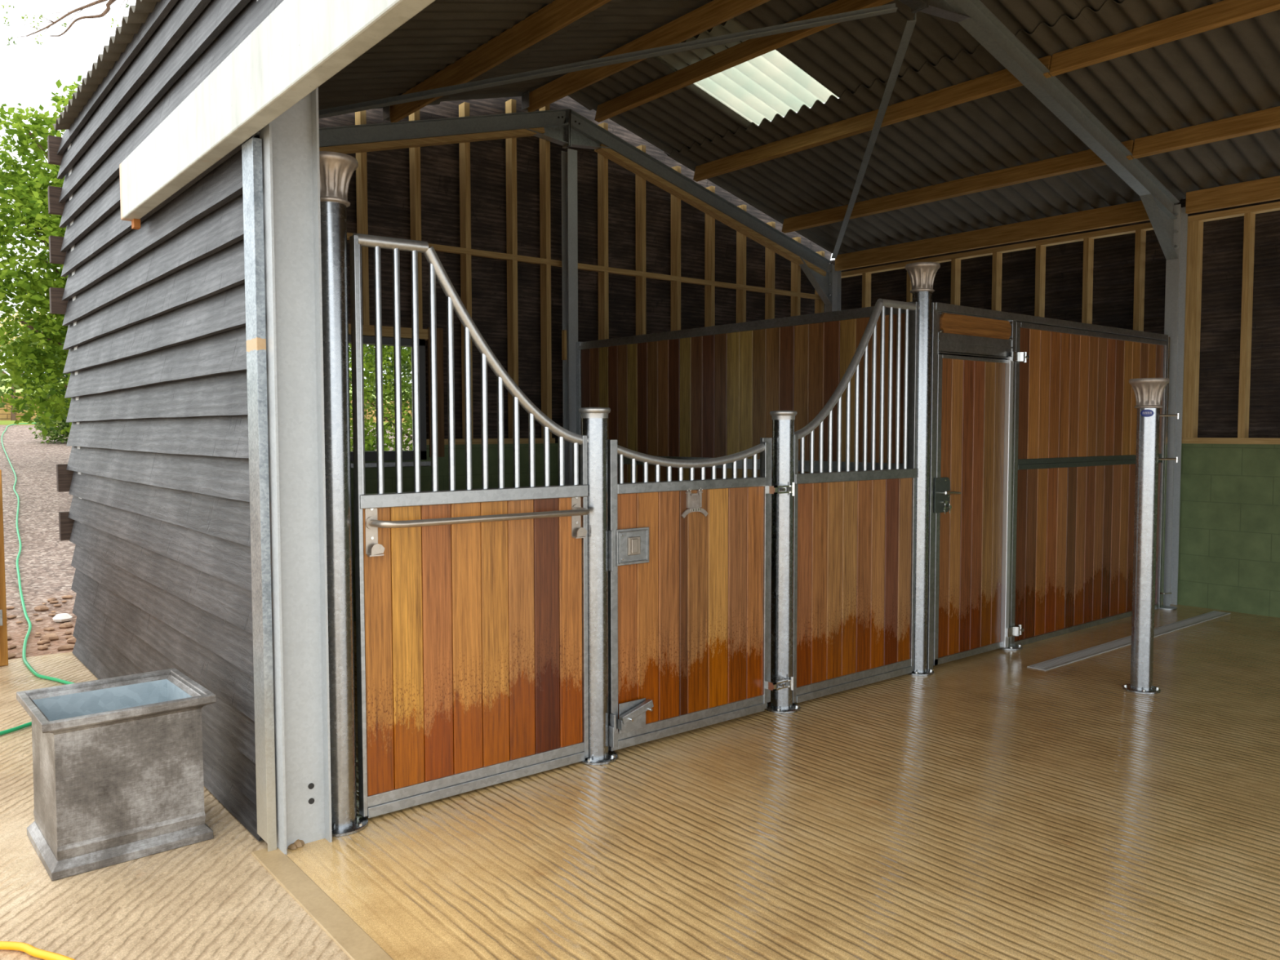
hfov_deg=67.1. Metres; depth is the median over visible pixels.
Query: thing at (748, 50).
purlin
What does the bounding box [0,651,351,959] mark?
concrete apron
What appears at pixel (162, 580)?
wall
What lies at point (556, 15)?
purlin
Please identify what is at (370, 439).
leafy shrub
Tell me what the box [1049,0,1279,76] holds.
purlin
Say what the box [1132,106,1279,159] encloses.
purlin
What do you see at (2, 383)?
leafy tree
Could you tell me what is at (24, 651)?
garden hose
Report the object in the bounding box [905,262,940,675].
post
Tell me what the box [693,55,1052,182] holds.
purlin
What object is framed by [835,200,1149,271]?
eaves purlin
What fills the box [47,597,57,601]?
rubble stone
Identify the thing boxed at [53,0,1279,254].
roof
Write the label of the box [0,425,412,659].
gravel ground
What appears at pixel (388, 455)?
window
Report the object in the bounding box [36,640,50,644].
rubble stone
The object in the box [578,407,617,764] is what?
post
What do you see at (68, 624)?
rubble stone
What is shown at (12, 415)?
leafy tree
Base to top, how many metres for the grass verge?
3.000 m
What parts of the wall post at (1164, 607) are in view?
plate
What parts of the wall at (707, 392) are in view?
rail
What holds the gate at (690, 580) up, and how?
attached to the post at (783, 421)
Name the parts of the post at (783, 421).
plate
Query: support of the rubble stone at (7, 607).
on the gravel ground
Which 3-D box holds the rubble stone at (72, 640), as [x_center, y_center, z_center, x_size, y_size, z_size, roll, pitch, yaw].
[-3.993,1.130,6.845,0.110,0.043,0.152,1,3,11]
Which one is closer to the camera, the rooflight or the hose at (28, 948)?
the hose at (28, 948)
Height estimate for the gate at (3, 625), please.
1.240 m
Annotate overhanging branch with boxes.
[1,0,129,45]
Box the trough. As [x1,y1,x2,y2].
[16,668,216,880]
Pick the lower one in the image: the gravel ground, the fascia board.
the gravel ground
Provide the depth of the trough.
3.37 m
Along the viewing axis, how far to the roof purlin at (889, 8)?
5.86 m
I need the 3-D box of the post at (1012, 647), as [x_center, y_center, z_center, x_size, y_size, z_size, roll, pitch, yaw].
[2.506,0.042,6.518,0.176,2.199,0.176,-2,4,-39]
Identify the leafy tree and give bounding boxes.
[0,75,351,435]
[0,248,412,427]
[0,306,56,420]
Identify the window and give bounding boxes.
[348,334,431,467]
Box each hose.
[0,422,74,735]
[0,941,75,959]
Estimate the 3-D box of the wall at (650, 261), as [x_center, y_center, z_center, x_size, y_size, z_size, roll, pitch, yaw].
[-0.786,-1.246,8.720,7.792,4.556,0.252,-2,4,-39]
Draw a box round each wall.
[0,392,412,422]
[47,95,831,621]
[57,0,284,840]
[576,302,910,639]
[830,198,1279,617]
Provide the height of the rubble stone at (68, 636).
0.021 m
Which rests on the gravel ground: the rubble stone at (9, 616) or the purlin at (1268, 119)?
the rubble stone at (9, 616)
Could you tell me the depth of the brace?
7.17 m
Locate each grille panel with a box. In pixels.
[349,233,589,817]
[792,298,919,702]
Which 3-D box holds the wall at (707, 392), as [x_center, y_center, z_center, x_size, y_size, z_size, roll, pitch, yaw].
[0.558,-0.023,7.253,0.056,2.260,3.495,-2,4,-39]
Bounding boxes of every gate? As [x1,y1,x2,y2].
[0,469,8,666]
[607,437,795,751]
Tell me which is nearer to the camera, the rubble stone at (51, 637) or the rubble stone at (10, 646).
the rubble stone at (10, 646)
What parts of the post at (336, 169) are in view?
plate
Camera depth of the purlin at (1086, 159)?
8.51 m
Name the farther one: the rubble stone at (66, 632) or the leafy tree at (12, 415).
the leafy tree at (12, 415)
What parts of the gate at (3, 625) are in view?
hinge plate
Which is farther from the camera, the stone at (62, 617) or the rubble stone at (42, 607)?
the rubble stone at (42, 607)
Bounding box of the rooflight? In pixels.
[653,17,839,124]
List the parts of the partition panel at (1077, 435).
rail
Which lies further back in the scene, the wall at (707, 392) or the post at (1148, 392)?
the wall at (707, 392)
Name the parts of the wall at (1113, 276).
plate, sole plate, plate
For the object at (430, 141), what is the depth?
7.64 m
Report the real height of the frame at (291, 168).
4.285 m
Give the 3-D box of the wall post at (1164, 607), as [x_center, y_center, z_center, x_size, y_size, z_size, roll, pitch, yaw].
[4.358,-0.055,7.954,0.150,2.239,0.163,-2,4,-39]
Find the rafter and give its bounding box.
[67,91,840,548]
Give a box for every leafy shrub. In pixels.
[28,391,71,443]
[348,344,413,451]
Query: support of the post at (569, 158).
on the floor
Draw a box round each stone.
[6,606,14,609]
[6,615,17,618]
[7,634,11,640]
[7,644,17,649]
[8,652,16,659]
[33,604,48,611]
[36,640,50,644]
[37,644,48,650]
[40,633,58,640]
[43,626,55,631]
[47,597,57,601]
[52,613,72,622]
[57,644,74,651]
[58,622,72,628]
[61,595,73,599]
[64,631,71,634]
[64,635,73,639]
[66,636,76,644]
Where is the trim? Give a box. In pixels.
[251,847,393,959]
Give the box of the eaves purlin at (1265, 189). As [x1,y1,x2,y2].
[1185,175,1279,213]
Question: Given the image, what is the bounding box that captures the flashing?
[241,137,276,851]
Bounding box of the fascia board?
[119,0,435,229]
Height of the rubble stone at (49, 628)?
0.022 m
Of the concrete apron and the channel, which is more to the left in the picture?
the concrete apron
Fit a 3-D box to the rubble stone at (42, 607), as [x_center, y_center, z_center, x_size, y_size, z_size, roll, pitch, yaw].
[-4.841,1.034,7.806,0.097,0.038,0.134,-2,4,-39]
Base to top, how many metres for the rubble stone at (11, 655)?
0.043 m
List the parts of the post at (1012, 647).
plate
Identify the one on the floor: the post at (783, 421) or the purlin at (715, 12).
the post at (783, 421)
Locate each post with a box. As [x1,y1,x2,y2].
[319,151,368,836]
[561,148,577,484]
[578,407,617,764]
[764,410,799,713]
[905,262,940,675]
[999,321,1022,650]
[1121,377,1179,693]
[1159,336,1177,609]
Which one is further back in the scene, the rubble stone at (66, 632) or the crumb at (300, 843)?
the rubble stone at (66, 632)
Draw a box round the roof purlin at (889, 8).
[318,3,897,119]
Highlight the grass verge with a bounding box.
[0,377,412,425]
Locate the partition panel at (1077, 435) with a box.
[1014,322,1168,645]
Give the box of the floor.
[286,604,1279,959]
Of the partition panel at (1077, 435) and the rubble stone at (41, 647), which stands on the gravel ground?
the rubble stone at (41, 647)
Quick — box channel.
[1026,610,1231,671]
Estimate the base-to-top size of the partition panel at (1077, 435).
2.250 m
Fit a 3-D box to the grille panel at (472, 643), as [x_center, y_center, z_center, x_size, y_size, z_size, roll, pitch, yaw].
[-0.618,0.168,3.913,1.062,2.202,0.156,-2,4,-39]
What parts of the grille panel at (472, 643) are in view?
rail, rail, blanket rail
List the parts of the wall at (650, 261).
lintel rail, sole plate, noggin rail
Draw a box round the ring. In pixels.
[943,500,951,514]
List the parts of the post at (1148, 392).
plate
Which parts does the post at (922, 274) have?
plate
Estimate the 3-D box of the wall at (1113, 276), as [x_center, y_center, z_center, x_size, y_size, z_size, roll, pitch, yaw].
[5.457,-0.606,7.128,0.180,3.422,10.470,-2,4,-39]
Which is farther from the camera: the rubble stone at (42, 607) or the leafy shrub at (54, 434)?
the leafy shrub at (54, 434)
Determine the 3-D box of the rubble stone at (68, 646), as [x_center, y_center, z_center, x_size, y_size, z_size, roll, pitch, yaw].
[-3.917,1.143,6.614,0.119,0.034,0.088,-2,3,-26]
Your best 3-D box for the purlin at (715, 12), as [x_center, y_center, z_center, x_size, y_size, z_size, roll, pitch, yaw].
[2.244,-2.954,4.184,0.083,0.147,10.050,-2,4,-39]
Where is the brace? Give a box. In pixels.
[831,13,916,258]
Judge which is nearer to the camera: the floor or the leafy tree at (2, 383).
the floor
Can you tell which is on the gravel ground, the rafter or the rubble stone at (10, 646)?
the rubble stone at (10, 646)
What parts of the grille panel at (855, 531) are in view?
rail, rail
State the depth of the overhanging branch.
8.12 m
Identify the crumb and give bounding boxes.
[287,843,297,848]
[293,839,304,847]
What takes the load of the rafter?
on the floor
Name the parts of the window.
sill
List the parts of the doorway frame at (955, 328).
header plate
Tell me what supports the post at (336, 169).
on the floor
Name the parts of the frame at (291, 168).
apex plate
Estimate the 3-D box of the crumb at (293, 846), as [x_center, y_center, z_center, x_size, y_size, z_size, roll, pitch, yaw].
[-1.232,1.301,3.434,0.037,0.015,0.036,-2,4,-39]
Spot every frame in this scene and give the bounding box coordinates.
[256,0,1187,854]
[926,302,1167,669]
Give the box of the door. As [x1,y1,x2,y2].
[933,351,1029,666]
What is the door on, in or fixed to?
in the doorway frame at (955, 328)
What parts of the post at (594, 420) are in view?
plate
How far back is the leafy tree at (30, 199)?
11.84 m
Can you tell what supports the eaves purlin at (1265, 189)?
attached to the frame at (291, 168)
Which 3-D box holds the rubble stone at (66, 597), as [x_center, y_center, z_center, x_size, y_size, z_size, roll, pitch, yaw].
[-4.854,0.991,8.191,0.088,0.026,0.068,-2,4,-39]
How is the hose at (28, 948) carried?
on the concrete apron
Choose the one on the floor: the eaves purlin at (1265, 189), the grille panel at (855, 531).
the grille panel at (855, 531)
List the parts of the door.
handle plate, lever handle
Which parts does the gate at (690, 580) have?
kick plate, latch plate, thumb lever, kick lever, rail, rail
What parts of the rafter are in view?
apex plate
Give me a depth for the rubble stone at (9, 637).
6.90 m
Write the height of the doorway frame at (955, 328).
2.252 m

